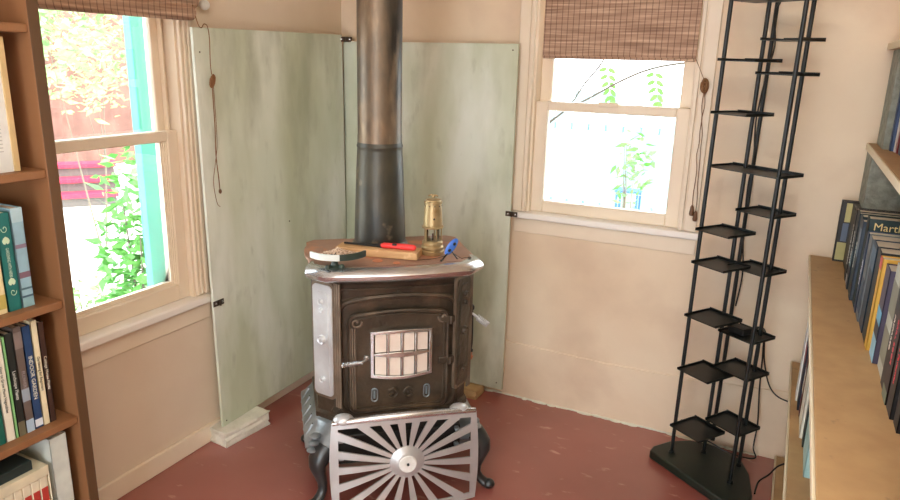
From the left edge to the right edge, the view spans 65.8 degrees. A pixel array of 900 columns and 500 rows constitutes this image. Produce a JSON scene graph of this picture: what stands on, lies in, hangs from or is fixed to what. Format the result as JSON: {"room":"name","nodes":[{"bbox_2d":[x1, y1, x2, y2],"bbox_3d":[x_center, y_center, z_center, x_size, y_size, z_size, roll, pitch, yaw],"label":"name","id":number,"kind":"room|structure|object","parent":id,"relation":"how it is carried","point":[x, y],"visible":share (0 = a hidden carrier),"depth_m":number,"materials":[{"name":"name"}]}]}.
{"room":"living room","nodes":[
{"label":"living room","id":0,"kind":"room"},
{"bbox_2d":[83,0,341,488],"bbox_3d":[-1.563,-0.141,1.413,0.140,2.450,4.740,9,17,25],"label":"wall","id":1,"kind":"structure","parent":0,"point":[142,400],"depth_m":2.56,"materials":[{"name":"paint"}]},
{"bbox_2d":[55,17,210,368],"bbox_3d":[-1.187,-0.368,2.100,0.170,1.515,1.048,9,17,25],"label":"window","id":2,"kind":"structure","parent":1,"relation":"in","point":[110,328],"depth_m":2.45,"materials":[{"name":"paint"}]},
{"bbox_2d":[37,0,221,206],"bbox_3d":[-1.017,-0.548,2.149,0.075,0.966,0.735,9,17,25],"label":"bamboo shade","id":3,"kind":"object","parent":2,"relation":"attached to","point":[161,9],"visible":0.99,"depth_m":2.16,"materials":[{"name":"brown"}]},
{"bbox_2d":[199,0,209,9],"bbox_3d":[-0.859,-0.858,2.434,0.027,0.036,0.042,9,17,25],"label":"handle","id":4,"kind":"object","parent":1,"relation":"attached to","point":[204,4],"visible":1,"depth_m":2.42,"materials":[{"name":"ceramic"}]},
{"bbox_2d":[98,370,313,499],"bbox_3d":[-1.560,1.033,1.624,0.014,0.075,4.580,9,17,25],"label":"baseboard","id":5,"kind":"structure","parent":1,"relation":"attached to","point":[115,489],"depth_m":2.58,"materials":[{"name":"paint"}]},
{"bbox_2d":[117,378,773,499],"bbox_3d":[-0.404,1.280,1.200,2.830,0.120,4.760,9,17,25],"label":"floor","id":6,"kind":"structure","parent":0,"point":[537,451],"depth_m":2.66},
{"bbox_2d":[0,0,98,499],"bbox_3d":[-1.368,0.048,1.404,0.237,2.100,1.113,9,17,25],"label":"bookcase","id":7,"kind":"object","parent":6,"relation":"on","point":[36,189],"visible":0.66,"depth_m":1.83,"materials":[{"name":"brown wood"}]},
{"bbox_2d":[0,405,6,445],"bbox_3d":[-1.230,0.357,1.803,0.166,0.285,0.020,9,17,25],"label":"book","id":8,"kind":"object","parent":7,"relation":"on","point":[2,431],"visible":1,"depth_m":1.80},
{"bbox_2d":[0,263,7,314],"bbox_3d":[-1.200,0.031,1.759,0.166,0.250,0.029,9,17,25],"label":"book","id":9,"kind":"object","parent":7,"relation":"on","point":[3,304],"visible":1,"depth_m":1.75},
{"bbox_2d":[0,339,15,441],"bbox_3d":[-1.219,0.349,1.822,0.166,0.290,0.023,9,17,25],"label":"book","id":10,"kind":"object","parent":7,"relation":"on","point":[5,403],"visible":1,"depth_m":1.80,"materials":[{"name":"paper"}]},
{"bbox_2d":[0,336,18,437],"bbox_3d":[-1.212,0.347,1.838,0.165,0.285,0.006,9,17,25],"label":"book","id":11,"kind":"object","parent":7,"relation":"on","point":[1,337],"visible":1,"depth_m":1.80,"materials":[{"name":"paper"}]},
{"bbox_2d":[0,36,20,172],"bbox_3d":[-1.127,-0.333,1.612,0.018,0.326,0.218,9,17,25],"label":"book","id":12,"kind":"object","parent":7,"relation":"on","point":[9,154],"visible":1,"depth_m":1.70,"materials":[{"name":"paper"}]},
{"bbox_2d":[0,211,21,311],"bbox_3d":[-1.184,0.021,1.788,0.167,0.255,0.034,9,17,25],"label":"book","id":13,"kind":"object","parent":7,"relation":"on","point":[7,257],"visible":1,"depth_m":1.75,"materials":[{"name":"paper"}]},
{"bbox_2d":[0,329,26,436],"bbox_3d":[-1.206,0.342,1.849,0.166,0.290,0.019,9,17,25],"label":"book","id":14,"kind":"object","parent":7,"relation":"on","point":[8,341],"visible":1,"depth_m":1.81,"materials":[{"name":"paper"}]},
{"bbox_2d":[0,203,34,307],"bbox_3d":[-1.169,0.009,1.819,0.166,0.262,0.030,9,17,25],"label":"book","id":15,"kind":"object","parent":7,"relation":"on","point":[15,212],"visible":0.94,"depth_m":1.78,"materials":[{"name":"paper"}]},
{"bbox_2d":[0,324,34,432],"bbox_3d":[-1.195,0.332,1.867,0.166,0.300,0.022,9,17,25],"label":"book","id":16,"kind":"object","parent":7,"relation":"on","point":[15,329],"visible":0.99,"depth_m":1.83,"materials":[{"name":"paper"}]},
{"bbox_2d":[0,452,52,499],"bbox_3d":[-1.260,0.771,1.846,0.166,0.318,0.340,9,17,25],"label":"box","id":17,"kind":"object","parent":7,"relation":"on","point":[35,484],"visible":0.61,"depth_m":1.89,"materials":[{"name":"cardboard"}]},
{"bbox_2d":[0,454,32,485],"bbox_3d":[-1.254,0.599,1.815,0.150,0.028,0.240,9,17,25],"label":"book","id":18,"kind":"object","parent":17,"relation":"on","point":[13,466],"visible":0.93,"depth_m":1.86,"materials":[{"name":"paper"}]},
{"bbox_2d":[15,322,43,428],"bbox_3d":[-1.185,0.329,1.889,0.166,0.295,0.022,9,17,25],"label":"book","id":19,"kind":"object","parent":7,"relation":"on","point":[25,328],"visible":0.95,"depth_m":1.85,"materials":[{"name":"paper"}]},
{"bbox_2d":[21,318,49,424],"bbox_3d":[-1.175,0.321,1.907,0.166,0.302,0.017,9,17,25],"label":"book","id":20,"kind":"object","parent":7,"relation":"on","point":[32,323],"visible":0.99,"depth_m":1.87,"materials":[{"name":"paper"}]},
{"bbox_2d":[31,318,55,421],"bbox_3d":[-1.167,0.322,1.924,0.166,0.292,0.016,9,17,25],"label":"book","id":21,"kind":"object","parent":7,"relation":"on","point":[40,328],"visible":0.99,"depth_m":1.89,"materials":[{"name":"paper"}]},
{"bbox_2d":[19,431,74,499],"bbox_3d":[-1.180,0.689,2.024,0.190,0.385,0.050,9,17,25],"label":"ring binder","id":22,"kind":"object","parent":7,"relation":"on","point":[52,451],"visible":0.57,"depth_m":1.95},
{"bbox_2d":[210,406,269,447],"bbox_3d":[-0.861,0.719,2.856,0.111,0.067,0.241,11,18,31],"label":"block","id":23,"kind":"object","parent":6,"relation":"on","point":[252,421],"visible":0.92,"depth_m":2.81,"materials":[{"name":"wood"}]},
{"bbox_2d":[190,27,345,426],"bbox_3d":[-0.695,-0.129,2.947,0.024,1.522,0.883,9,18,25],"label":"shield","id":24,"kind":"object","parent":23,"relation":"on","point":[278,105],"depth_m":2.83,"materials":[{"name":"grey metal"}]},
{"bbox_2d":[301,235,494,499],"bbox_3d":[-0.195,0.414,2.541,0.694,0.858,0.572,-2,16,-14],"label":"stove","id":25,"kind":"object","parent":6,"relation":"on","point":[392,343],"visible":1,"depth_m":2.36,"materials":[{"name":"metal"}]},
{"bbox_2d":[310,247,365,269],"bbox_3d":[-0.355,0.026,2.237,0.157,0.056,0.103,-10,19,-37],"label":"tray","id":26,"kind":"object","parent":25,"relation":"on","point":[332,255],"visible":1,"depth_m":2.20,"materials":[{"name":"grey"}]},
{"bbox_2d":[335,242,421,259],"bbox_3d":[-0.244,0.003,2.386,0.288,0.026,0.075,4,16,11],"label":"wood board","id":27,"kind":"object","parent":25,"relation":"on","point":[371,251],"visible":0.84,"depth_m":2.35,"materials":[{"name":"brown wood"}]},
{"bbox_2d":[344,242,415,250],"bbox_3d":[-0.240,-0.018,2.374,0.258,0.022,0.022,5,16,12],"label":"lighter","id":28,"kind":"object","parent":27,"relation":"on","point":[399,246],"visible":1,"depth_m":2.36,"materials":[{"name":"red plastic"}]},
{"bbox_2d":[352,0,406,243],"bbox_3d":[-0.234,-0.791,2.312,0.198,1.600,0.198,9,17,25],"label":"stovepipe","id":29,"kind":"object","parent":25,"relation":"on","point":[379,197],"visible":0.91,"depth_m":2.35,"materials":[{"name":"metal"}]},
{"bbox_2d":[421,194,443,255],"bbox_3d":[-0.059,-0.089,2.395,0.082,0.208,0.082,3,15,6],"label":"lamp","id":30,"kind":"object","parent":25,"relation":"on","point":[432,220],"visible":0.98,"depth_m":2.37,"materials":[{"name":"gold metal"}]},
{"bbox_2d":[420,254,470,259],"bbox_3d":[-0.060,0.024,2.353,0.267,0.013,0.044,0,15,-4],"label":"wire","id":31,"kind":"object","parent":25,"relation":"on","point":[469,257],"visible":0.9,"depth_m":2.36,"materials":[{"name":"grey metal"}]},
{"bbox_2d":[440,238,457,261],"bbox_3d":[-0.003,0.000,2.339,0.077,0.070,0.030,-6,17,-27],"label":"gadget","id":32,"kind":"object","parent":25,"relation":"on","point":[451,246],"visible":1,"depth_m":2.34,"materials":[{"name":"blue plastic"}]},
{"bbox_2d":[464,382,484,399],"bbox_3d":[0.091,0.649,3.248,0.120,0.044,0.106,9,17,25],"label":"block","id":33,"kind":"object","parent":6,"relation":"on","point":[472,391],"visible":0.62,"depth_m":3.21,"materials":[{"name":"wood"}]},
{"bbox_2d":[649,0,825,499],"bbox_3d":[1.042,-0.133,2.391,0.311,2.053,0.429,-7,17,-28],"label":"storage rack","id":34,"kind":"object","parent":6,"relation":"on","point":[715,473],"visible":0.97,"depth_m":2.50,"materials":[{"name":"metal"}]},
{"bbox_2d":[670,415,724,442],"bbox_3d":[0.942,0.681,2.661,0.142,0.013,0.148,-8,18,-30],"label":"tray","id":35,"kind":"object","parent":34,"relation":"on","point":[696,428],"depth_m":2.66,"materials":[{"name":"black paint"}]},
{"bbox_2d":[677,359,733,383],"bbox_3d":[0.950,0.452,2.597,0.142,0.013,0.148,-8,18,-30],"label":"tray","id":36,"kind":"object","parent":34,"relation":"on","point":[703,370],"depth_m":2.59,"materials":[{"name":"black paint"}]},
{"bbox_2d":[684,307,742,328],"bbox_3d":[0.957,0.245,2.540,0.142,0.013,0.148,-8,18,-30],"label":"tray","id":37,"kind":"object","parent":34,"relation":"on","point":[712,317],"depth_m":2.55,"materials":[{"name":"black paint"}]},
{"bbox_2d":[691,255,750,272],"bbox_3d":[0.964,0.050,2.486,0.142,0.013,0.148,-8,18,-30],"label":"tray","id":38,"kind":"object","parent":34,"relation":"on","point":[717,263],"depth_m":2.49,"materials":[{"name":"black paint"}]},
{"bbox_2d":[695,223,755,238],"bbox_3d":[0.968,-0.068,2.453,0.142,0.013,0.148,-8,18,-30],"label":"tray","id":39,"kind":"object","parent":34,"relation":"on","point":[723,230],"depth_m":2.46,"materials":[{"name":"black paint"}]},
{"bbox_2d":[705,409,759,436],"bbox_3d":[1.060,0.650,2.620,0.125,0.013,0.154,-8,18,-30],"label":"tray","id":40,"kind":"object","parent":34,"relation":"on","point":[726,420],"depth_m":2.62,"materials":[{"name":"black paint"}]},
{"bbox_2d":[707,328,763,458],"bbox_3d":[1.099,0.540,2.658,0.211,0.545,0.098,4,15,8],"label":"cable","id":41,"kind":"object","parent":34,"relation":"hanging from","point":[757,328],"visible":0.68,"depth_m":2.70,"materials":[{"name":"black plastic"}]},
{"bbox_2d":[728,323,751,335],"bbox_3d":[1.055,0.289,2.531,0.048,0.024,0.064,-8,18,-30],"label":"box","id":42,"kind":"object","parent":34,"relation":"on","point":[739,329],"visible":0.87,"depth_m":2.52,"materials":[{"name":"black metal"}]},
{"bbox_2d":[713,357,769,381],"bbox_3d":[1.067,0.438,2.561,0.125,0.013,0.154,-8,18,-30],"label":"tray","id":43,"kind":"object","parent":34,"relation":"on","point":[736,367],"depth_m":2.56,"materials":[{"name":"black paint"}]},
{"bbox_2d":[710,109,773,116],"bbox_3d":[0.981,-0.461,2.344,0.142,0.013,0.148,-8,18,-30],"label":"tray","id":44,"kind":"object","parent":34,"relation":"on","point":[743,113],"depth_m":2.36,"materials":[{"name":"black paint"}]},
{"bbox_2d":[718,323,775,344],"bbox_3d":[1.072,0.302,2.524,0.125,0.013,0.154,-8,18,-30],"label":"tray","id":45,"kind":"object","parent":34,"relation":"on","point":[761,336],"depth_m":2.50,"materials":[{"name":"black paint"}]},
{"bbox_2d":[717,58,782,62],"bbox_3d":[0.987,-0.628,2.298,0.142,0.013,0.148,-8,18,-30],"label":"tray","id":46,"kind":"object","parent":34,"relation":"on","point":[723,60],"depth_m":2.28,"materials":[{"name":"black paint"}]},
{"bbox_2d":[727,259,786,276],"bbox_3d":[1.080,0.063,2.458,0.125,0.013,0.154,-8,18,-30],"label":"tray","id":47,"kind":"object","parent":34,"relation":"on","point":[750,266],"depth_m":2.45,"materials":[{"name":"black paint"}]},
{"bbox_2d":[711,162,803,179],"bbox_3d":[1.038,-0.273,2.378,0.132,0.014,0.282,-8,18,-30],"label":"tray","id":48,"kind":"object","parent":34,"relation":"on","point":[744,168],"depth_m":2.37,"materials":[{"name":"black paint"}]},
{"bbox_2d":[735,2,780,305],"bbox_3d":[1.103,-0.426,2.483,0.036,1.330,0.023,9,17,25],"label":"cable","id":49,"kind":"object","parent":34,"relation":"hanging from","point":[779,2],"visible":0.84,"depth_m":2.50,"materials":[{"name":"black plastic"}]},
{"bbox_2d":[735,205,796,218],"bbox_3d":[1.087,-0.132,2.403,0.125,0.013,0.154,-8,18,-30],"label":"tray","id":50,"kind":"object","parent":34,"relation":"on","point":[760,210],"depth_m":2.40,"materials":[{"name":"black paint"}]},
{"bbox_2d":[750,326,787,401],"bbox_3d":[1.192,0.428,2.630,0.226,0.315,0.060,-1,15,-8],"label":"cable","id":51,"kind":"object","parent":34,"relation":"hanging from","point":[757,326],"visible":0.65,"depth_m":2.66,"materials":[{"name":"black plastic"}]},
{"bbox_2d":[734,0,810,2],"bbox_3d":[1.056,-0.807,2.230,0.132,0.014,0.282,-8,18,-30],"label":"tray","id":52,"kind":"object","parent":34,"relation":"on","point":[748,1],"depth_m":2.28,"materials":[{"name":"black paint"}]},
{"bbox_2d":[755,71,819,76],"bbox_3d":[1.102,-0.578,2.280,0.125,0.013,0.154,-8,18,-30],"label":"tray","id":53,"kind":"object","parent":34,"relation":"on","point":[802,74],"depth_m":2.27,"materials":[{"name":"black paint"}]},
{"bbox_2d":[760,37,825,41],"bbox_3d":[1.105,-0.682,2.251,0.125,0.013,0.154,-8,18,-30],"label":"tray","id":54,"kind":"object","parent":34,"relation":"on","point":[806,39],"depth_m":2.23,"materials":[{"name":"black paint"}]},
{"bbox_2d":[754,463,783,493],"bbox_3d":[1.179,0.807,2.528,0.113,0.172,0.088,9,17,25],"label":"cable","id":55,"kind":"object","parent":6,"relation":"on","point":[767,475],"visible":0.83,"depth_m":2.55,"materials":[{"name":"black plastic"}]},
{"bbox_2d":[771,456,784,499],"bbox_3d":[1.090,1.070,1.832,0.501,0.025,1.878,9,17,25],"label":"shelf board","id":56,"kind":"object","parent":6,"relation":"on","point":[778,473],"visible":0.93,"depth_m":2.59,"materials":[{"name":"beige"}]},
{"bbox_3d":[1.463,0.684,2.502,0.390,0.384,0.195,9,17,25],"label":"cinder block","id":57,"kind":"object","parent":56,"relation":"on","visible":0},
{"bbox_2d":[783,361,809,499],"bbox_3d":[1.034,0.711,1.595,0.501,0.019,2.178,9,17,25],"label":"shelf board","id":58,"kind":"object","parent":57,"relation":"on","point":[796,486],"visible":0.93,"depth_m":2.00,"materials":[{"name":"beige"}]},
{"bbox_2d":[795,321,808,400],"bbox_3d":[1.258,0.376,2.272,0.200,0.280,0.053,9,17,25],"label":"book","id":59,"kind":"object","parent":58,"relation":"on","point":[807,327],"visible":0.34,"depth_m":2.30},
{"bbox_2d":[797,334,808,410],"bbox_3d":[1.234,0.397,2.214,0.201,0.270,0.068,9,17,25],"label":"book","id":60,"kind":"object","parent":58,"relation":"on","point":[807,344],"visible":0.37,"depth_m":2.24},
{"bbox_2d":[799,364,808,437],"bbox_3d":[1.173,0.442,2.079,0.200,0.250,0.143,9,17,25],"label":"book","id":61,"kind":"object","parent":58,"relation":"on","point":[805,399],"visible":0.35,"depth_m":2.08,"materials":[{"name":"paper"}]},
{"bbox_2d":[799,354,808,414],"bbox_3d":[1.213,0.415,2.162,0.201,0.260,0.038,9,17,25],"label":"book","id":62,"kind":"object","parent":58,"relation":"on","point":[808,354],"visible":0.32,"depth_m":2.20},
{"bbox_2d":[802,401,808,446],"bbox_3d":[1.134,0.474,1.989,0.201,0.235,0.048,9,17,25],"label":"book","id":63,"kind":"object","parent":58,"relation":"on","point":[807,412],"visible":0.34,"depth_m":2.03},
{"bbox_2d":[803,418,809,478],"bbox_3d":[1.088,0.483,1.885,0.200,0.270,0.163,9,17,25],"label":"book","id":64,"kind":"object","parent":58,"relation":"on","point":[806,448],"visible":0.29,"depth_m":1.89,"materials":[{"name":"paper"}]},
{"bbox_3d":[1.474,0.286,2.393,0.390,0.400,0.195,9,17,25],"label":"cinder block","id":65,"kind":"object","parent":58,"relation":"on","visible":0},
{"bbox_2d":[808,255,899,499],"bbox_3d":[0.978,0.340,1.354,0.500,0.019,2.478,9,17,25],"label":"shelf board","id":66,"kind":"object","parent":65,"relation":"on","point":[854,443],"visible":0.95,"depth_m":1.39,"materials":[{"name":"beige"}]},
{"bbox_2d":[832,200,859,261],"bbox_3d":[1.474,-0.051,2.386,0.260,0.215,0.026,9,17,25],"label":"book","id":67,"kind":"object","parent":66,"relation":"on","point":[847,205],"visible":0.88,"depth_m":2.42,"materials":[{"name":"paper"}]},
{"bbox_2d":[834,242,845,259],"bbox_3d":[1.368,0.004,2.440,0.029,0.062,0.001,9,17,25],"label":"print","id":68,"kind":"object","parent":67,"relation":"attached to","point":[839,247],"depth_m":2.44},
{"bbox_2d":[840,223,848,241],"bbox_3d":[1.372,-0.061,2.421,0.018,0.064,0.001,9,17,25],"label":"print","id":69,"kind":"object","parent":67,"relation":"on","point":[844,227],"depth_m":2.42},
{"bbox_2d":[844,203,852,222],"bbox_3d":[1.376,-0.128,2.402,0.018,0.067,0.001,9,17,25],"label":"print","id":70,"kind":"object","parent":67,"relation":"on","point":[848,207],"depth_m":2.40},
{"bbox_2d":[844,213,855,273],"bbox_3d":[1.386,-0.001,2.214,0.200,0.205,0.040,9,17,25],"label":"book","id":71,"kind":"object","parent":66,"relation":"on","point":[855,213],"visible":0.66,"depth_m":2.26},
{"bbox_2d":[843,203,860,269],"bbox_3d":[1.519,-0.016,2.266,0.385,0.212,0.150,9,17,25],"label":"book","id":72,"kind":"object","parent":66,"relation":"on","point":[855,205],"visible":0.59,"depth_m":2.35,"materials":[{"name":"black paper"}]},
{"bbox_2d":[859,152,899,211],"bbox_3d":[1.538,-0.209,2.234,0.358,0.176,0.199,9,17,25],"label":"cinder block","id":73,"kind":"object","parent":72,"relation":"on","point":[877,192],"visible":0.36,"depth_m":2.21,"materials":[{"name":"concrete"}]},
{"bbox_2d":[848,219,866,300],"bbox_3d":[1.271,0.042,1.987,0.201,0.236,0.048,9,17,25],"label":"book","id":74,"kind":"object","parent":66,"relation":"on","point":[864,221],"visible":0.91,"depth_m":2.01,"materials":[{"name":"paper"}]},
{"bbox_2d":[844,208,899,279],"bbox_3d":[1.363,-0.004,2.172,0.201,0.232,0.038,9,17,25],"label":"book","id":75,"kind":"object","parent":66,"relation":"on","point":[856,214],"visible":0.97,"depth_m":2.19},
{"bbox_2d":[845,209,899,283],"bbox_3d":[1.347,0.006,2.124,0.211,0.236,0.050,9,17,25],"label":"book","id":76,"kind":"object","parent":66,"relation":"on","point":[860,210],"visible":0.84,"depth_m":2.14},
{"bbox_2d":[846,211,899,289],"bbox_3d":[1.318,0.016,2.083,0.201,0.238,0.038,9,17,25],"label":"book","id":77,"kind":"object","parent":66,"relation":"on","point":[860,213],"visible":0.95,"depth_m":2.10,"materials":[{"name":"paper"}]},
{"bbox_2d":[848,214,899,292],"bbox_3d":[1.303,0.028,2.033,0.211,0.240,0.053,9,17,25],"label":"book","id":78,"kind":"object","parent":66,"relation":"on","point":[863,216],"visible":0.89,"depth_m":2.07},
{"bbox_2d":[852,215,899,306],"bbox_3d":[1.270,0.049,1.919,0.240,0.258,0.057,9,17,25],"label":"book","id":79,"kind":"object","parent":66,"relation":"on","point":[874,223],"visible":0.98,"depth_m":1.91,"materials":[{"name":"paper"}]},
{"bbox_2d":[853,231,899,312],"bbox_3d":[1.225,0.074,1.882,0.201,0.226,0.043,9,17,25],"label":"book","id":80,"kind":"object","parent":66,"relation":"on","point":[869,232],"visible":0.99,"depth_m":1.91,"materials":[{"name":"paper"}]},
{"bbox_2d":[855,234,899,321],"bbox_3d":[1.199,0.088,1.825,0.201,0.228,0.068,9,17,25],"label":"book","id":81,"kind":"object","parent":66,"relation":"on","point":[873,237],"visible":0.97,"depth_m":1.85,"materials":[{"name":"paper"}]},
{"bbox_2d":[859,240,899,332],"bbox_3d":[1.165,0.107,1.750,0.201,0.230,0.083,9,17,25],"label":"book","id":82,"kind":"object","parent":66,"relation":"on","point":[877,243],"visible":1,"depth_m":1.77,"materials":[{"name":"paper"}]},
{"bbox_2d":[862,247,899,341],"bbox_3d":[1.130,0.125,1.676,0.200,0.232,0.068,9,17,25],"label":"book","id":83,"kind":"object","parent":66,"relation":"on","point":[884,251],"visible":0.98,"depth_m":1.70,"materials":[{"name":"paper"}]},
{"bbox_2d":[864,255,899,350],"bbox_3d":[1.089,0.139,1.630,0.171,0.228,0.040,9,17,25],"label":"book","id":84,"kind":"object","parent":66,"relation":"on","point":[884,260],"visible":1,"depth_m":1.65,"materials":[{"name":"paper"}]},
{"bbox_2d":[869,263,896,363],"bbox_3d":[1.089,0.161,1.559,0.221,0.222,0.073,9,17,25],"label":"book","id":85,"kind":"object","parent":66,"relation":"on","point":[882,312],"visible":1,"depth_m":1.58,"materials":[{"name":"paper"}]},
{"bbox_2d":[877,262,899,378],"bbox_3d":[1.058,0.171,1.474,0.221,0.246,0.093,9,17,25],"label":"book","id":86,"kind":"object","parent":66,"relation":"on","point":[896,285],"visible":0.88,"depth_m":1.52,"materials":[{"name":"paper"}]},
{"bbox_2d":[880,288,899,387],"bbox_3d":[1.021,0.187,1.405,0.221,0.250,0.053,9,17,25],"label":"book","id":87,"kind":"object","parent":66,"relation":"on","point":[898,298],"visible":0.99,"depth_m":1.46,"materials":[{"name":"paper"}]},
{"bbox_2d":[881,307,899,404],"bbox_3d":[0.991,0.200,1.350,0.221,0.252,0.060,9,17,25],"label":"book","id":88,"kind":"object","parent":66,"relation":"on","point":[896,338],"visible":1,"depth_m":1.40,"materials":[{"name":"paper"}]},
{"bbox_2d":[886,343,899,419],"bbox_3d":[0.963,0.213,1.292,0.221,0.256,0.058,9,17,25],"label":"book","id":89,"kind":"object","parent":66,"relation":"on","point":[894,390],"visible":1,"depth_m":1.34,"materials":[{"name":"paper"}]},
{"bbox_2d":[893,392,899,433],"bbox_3d":[0.942,0.225,1.235,0.220,0.262,0.048,9,17,25],"label":"book","id":90,"kind":"object","parent":66,"relation":"on","point":[896,421],"visible":1,"depth_m":1.30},
{"bbox_3d":[0.775,0.264,0.834,0.330,0.389,0.190,9,17,25],"label":"cinder block","id":91,"kind":"object","parent":66,"relation":"on","visible":0},
{"bbox_2d":[866,143,899,194],"bbox_3d":[1.178,-0.117,1.486,0.381,0.022,1.890,9,17,25],"label":"shelf board","id":92,"kind":"object","parent":91,"relation":"on","point":[888,161],"visible":1,"depth_m":1.93,"materials":[{"name":"beige"}]},
{"bbox_2d":[877,49,899,149],"bbox_3d":[1.557,-0.462,2.164,0.335,0.305,0.189,9,17,25],"label":"cinder block","id":93,"kind":"object","parent":92,"relation":"on","point":[893,87],"visible":0.83,"depth_m":2.18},
{"bbox_2d":[887,40,899,49],"bbox_3d":[1.190,-0.433,1.398,0.371,0.022,1.890,9,17,25],"label":"shelf board","id":94,"kind":"object","parent":93,"relation":"on","point":[895,45],"visible":1,"depth_m":2.14,"materials":[{"name":"beige"}]},
{"bbox_2d":[889,92,899,150],"bbox_3d":[1.456,-0.425,2.084,0.200,0.270,0.033,9,17,25],"label":"book","id":95,"kind":"object","parent":92,"relation":"on","point":[897,114],"visible":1,"depth_m":2.13,"materials":[{"name":"paper"}]},
{"bbox_2d":[893,119,899,152],"bbox_3d":[1.449,-0.399,2.054,0.201,0.235,0.028,9,17,25],"label":"book","id":96,"kind":"object","parent":92,"relation":"on","point":[898,130],"visible":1,"depth_m":2.11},
{"bbox_2d":[896,132,899,153],"bbox_3d":[1.437,-0.393,2.024,0.200,0.240,0.028,9,17,25],"label":"book","id":97,"kind":"object","parent":92,"relation":"on","point":[898,142],"visible":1,"depth_m":2.08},
{"bbox_2d":[341,0,899,457],"bbox_3d":[0.716,-0.464,2.814,2.670,2.450,0.140,9,17,25],"label":"wall","id":98,"kind":"structure","parent":0,"point":[620,305],"depth_m":2.64,"materials":[{"name":"paint"}]},
{"bbox_2d":[341,37,519,389],"bbox_3d":[-0.116,-0.154,3.150,0.881,1.544,0.058,9,17,25],"label":"shield","id":99,"kind":"object","parent":98,"relation":"attached to","point":[459,100],"depth_m":3.04,"materials":[{"name":"grey metal"}]},
{"bbox_2d":[511,0,723,254],"bbox_3d":[0.656,-0.646,2.780,0.790,1.245,0.170,9,17,25],"label":"window","id":100,"kind":"structure","parent":98,"relation":"in","point":[673,230],"depth_m":2.82,"materials":[{"name":"paint"}]},
{"bbox_2d":[543,0,708,221],"bbox_3d":[0.664,-0.651,2.667,0.655,1.035,0.032,9,17,25],"label":"bamboo shade","id":101,"kind":"object","parent":100,"relation":"attached to","point":[639,30],"visible":1,"depth_m":2.62,"materials":[{"name":"brown"}]},
{"bbox_2d":[484,388,757,455],"bbox_3d":[0.598,0.726,3.096,1.429,0.020,0.034,9,17,25],"label":"trim","id":102,"kind":"structure","parent":98,"relation":"attached to","point":[486,389],"depth_m":3.04,"materials":[{"name":"wood"}]},
{"bbox_2d":[484,340,787,458],"bbox_3d":[0.657,0.589,3.034,1.470,0.300,0.007,9,17,25],"label":"baseboard","id":103,"kind":"structure","parent":98,"relation":"attached to","point":[646,398],"depth_m":2.98,"materials":[{"name":"paint"}]},
{"label":"outside","id":104,"kind":"structure","parent":0,"visible":0},
{"bbox_2d":[63,139,658,309],"bbox_3d":[1.220,0.226,7.267,28.000,0.100,24.000,9,17,25],"label":"ground","id":105,"kind":"structure","parent":104,"point":[78,220],"depth_m":8.16,"materials":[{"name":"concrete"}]},
{"bbox_2d":[39,10,95,87],"bbox_3d":[-3.423,-0.958,5.541,1.169,2.864,1.342,2,15,1],"label":"tree","id":106,"kind":"object","parent":105,"relation":"on","point":[59,72],"visible":0.33,"depth_m":5.55,"materials":[{"name":"green plant"}]},
{"bbox_2d":[38,9,129,245],"bbox_3d":[-3.712,-1.450,7.196,1.660,2.928,1.293,9,17,25],"label":"tree","id":107,"kind":"object","parent":105,"relation":"on","point":[98,35],"visible":0.57,"depth_m":7.04,"materials":[{"name":"green plant"}]},
{"bbox_2d":[40,9,128,159],"bbox_3d":[-5.627,-2.753,11.182,2.355,3.246,1.311,9,17,25],"label":"tree","id":108,"kind":"object","parent":105,"relation":"on","point":[112,31],"visible":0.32,"depth_m":11.05,"materials":[{"name":"green plant"}]},
{"bbox_2d":[57,160,118,207],"bbox_3d":[-5.441,-1.131,9.518,1.580,1.000,0.900,-6,17,-25],"label":"steps","id":109,"kind":"structure","parent":105,"relation":"on","point":[73,193],"depth_m":9.65,"materials":[{"name":"pink"}]},
{"bbox_2d":[43,11,134,163],"bbox_3d":[-6.893,-3.792,11.530,0.350,5.000,12.000,9,17,25],"label":"neighbor house","id":110,"kind":"structure","parent":105,"relation":"on","point":[80,125],"depth_m":12.54,"materials":[{"name":"brown"}]},
{"bbox_2d":[72,267,138,310],"bbox_3d":[-2.723,0.420,5.124,1.264,0.495,1.035,9,17,25],"label":"shrub","id":111,"kind":"object","parent":105,"relation":"on","point":[93,285],"visible":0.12,"depth_m":5.15,"materials":[{"name":"green plant"}]},
{"bbox_2d":[83,146,147,302],"bbox_3d":[-1.889,0.100,4.276,0.669,1.609,0.647,9,17,25],"label":"shrub","id":112,"kind":"object","parent":105,"relation":"on","point":[130,276],"visible":0.37,"depth_m":4.15,"materials":[{"name":"green plant"}]},
{"bbox_2d":[122,16,164,286],"bbox_3d":[-1.235,-0.170,2.881,0.040,2.850,0.080,9,17,25],"label":"porch post","id":113,"kind":"object","parent":105,"relation":"on","point":[146,159],"visible":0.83,"depth_m":2.80,"materials":[{"name":"teal paint"}]},
{"bbox_2d":[545,89,680,212],"bbox_3d":[2.327,-0.860,7.837,4.400,1.750,0.060,9,17,25],"label":"fence","id":114,"kind":"object","parent":105,"relation":"on","point":[580,126],"visible":0.13,"depth_m":8.01,"materials":[{"name":"white"}]},
{"bbox_2d":[549,60,683,123],"bbox_3d":[0.833,-0.078,3.933,1.221,2.222,0.040,9,17,24],"label":"leafy branch","id":115,"kind":"object","parent":105,"relation":"on","point":[606,90],"visible":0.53,"depth_m":3.69,"materials":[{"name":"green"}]},
{"bbox_2d":[614,187,642,209],"bbox_3d":[1.786,-0.201,7.097,0.240,0.840,0.200,9,17,25],"label":"garden table","id":116,"kind":"object","parent":105,"relation":"on","point":[620,188],"visible":0.3,"depth_m":6.98,"materials":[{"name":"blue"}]},
{"bbox_2d":[610,123,657,208],"bbox_3d":[1.470,-0.240,5.739,0.376,1.617,0.394,9,17,25],"label":"plant","id":117,"kind":"object","parent":105,"relation":"on","point":[636,156],"visible":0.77,"depth_m":5.62,"materials":[{"name":"green plant"}]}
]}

